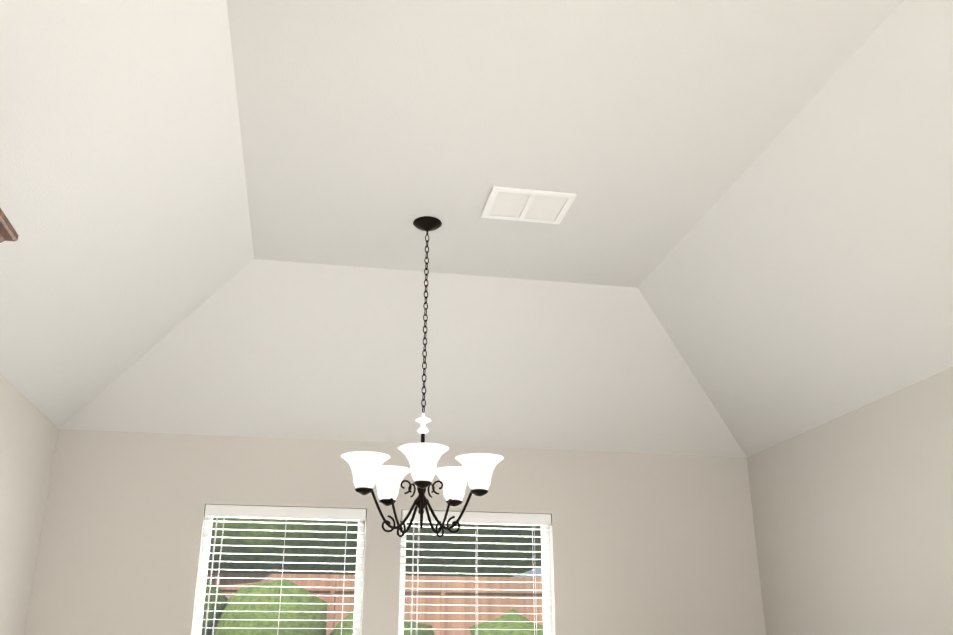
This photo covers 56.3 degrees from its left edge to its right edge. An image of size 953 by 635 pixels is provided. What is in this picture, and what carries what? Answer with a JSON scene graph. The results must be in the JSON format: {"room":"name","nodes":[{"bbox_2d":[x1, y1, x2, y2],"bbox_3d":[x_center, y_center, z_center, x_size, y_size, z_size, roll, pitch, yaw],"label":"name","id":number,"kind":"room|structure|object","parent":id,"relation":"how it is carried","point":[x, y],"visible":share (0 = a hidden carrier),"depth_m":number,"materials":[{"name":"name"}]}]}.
{"room":"dining room","nodes":[
{"label":"dining room","id":0,"kind":"room"},
{"bbox_2d":[0,373,58,634],"bbox_3d":[-1.529,0.308,0.537,0.120,2.460,8.450,4,-21,-10],"label":"wall","id":1,"kind":"structure","parent":0,"point":[29,430],"depth_m":4.21,"materials":[{"name":"grey paint"}]},
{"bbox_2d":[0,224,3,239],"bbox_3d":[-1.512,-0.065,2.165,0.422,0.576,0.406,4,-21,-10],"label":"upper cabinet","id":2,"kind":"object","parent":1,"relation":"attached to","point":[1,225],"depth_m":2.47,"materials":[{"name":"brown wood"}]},
{"bbox_2d":[24,429,765,634],"bbox_3d":[-0.301,1.895,4.716,3.950,2.460,0.120,4,-21,-10],"label":"wall","id":3,"kind":"structure","parent":0,"point":[650,544],"depth_m":4.92,"materials":[{"name":"grey paint"}]},
{"bbox_2d":[192,504,365,634],"bbox_3d":[-1.035,1.766,4.591,0.952,1.559,0.152,4,-21,-10],"label":"window blind","id":4,"kind":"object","parent":3,"relation":"in","point":[277,512],"depth_m":4.78,"materials":[{"name":"white plastic"}]},
{"bbox_2d":[398,510,552,634],"bbox_3d":[0.001,1.835,4.774,0.952,1.559,0.152,4,-21,-10],"label":"window blind","id":5,"kind":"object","parent":3,"relation":"in","point":[543,521],"depth_m":4.97,"materials":[{"name":"white plastic"}]},
{"bbox_2d":[0,0,952,456],"bbox_3d":[0.471,-1.087,1.470,4.190,0.812,8.450,4,-21,-10],"label":"ceiling","id":6,"kind":"structure","parent":0,"point":[212,210],"depth_m":3.57,"materials":[{"name":"white paint"}]},
{"bbox_2d":[340,216,503,537],"bbox_3d":[-0.222,0.206,3.693,0.640,1.351,0.634,4,-21,-10],"label":"chandelier","id":7,"kind":"object","parent":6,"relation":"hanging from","point":[369,470],"visible":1,"depth_m":3.46,"materials":[{"name":"white glass"}]},
{"bbox_2d":[481,186,576,223],"bbox_3d":[0.217,-0.475,3.788,0.355,0.010,0.270,4,-21,-10],"label":"ceiling vent","id":8,"kind":"object","parent":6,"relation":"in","point":[527,205],"visible":1,"depth_m":3.78,"materials":[{"name":"white metal"}]},
{"bbox_2d":[747,367,952,634],"bbox_3d":[2.471,0.576,1.242,0.120,2.460,8.450,4,-21,-10],"label":"wall","id":9,"kind":"structure","parent":0,"point":[853,517],"depth_m":4.26,"materials":[{"name":"grey paint"}]},
{"label":"outside","id":10,"kind":"structure","parent":0,"visible":0},
{"bbox_2d":[201,517,543,634],"bbox_3d":[-1.773,2.990,19.580,54.761,11.967,28.460,4,-21,-10],"label":"garden","id":11,"kind":"object","parent":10,"point":[462,617],"depth_m":19.67,"materials":[{"name":"green plant"}]}
]}

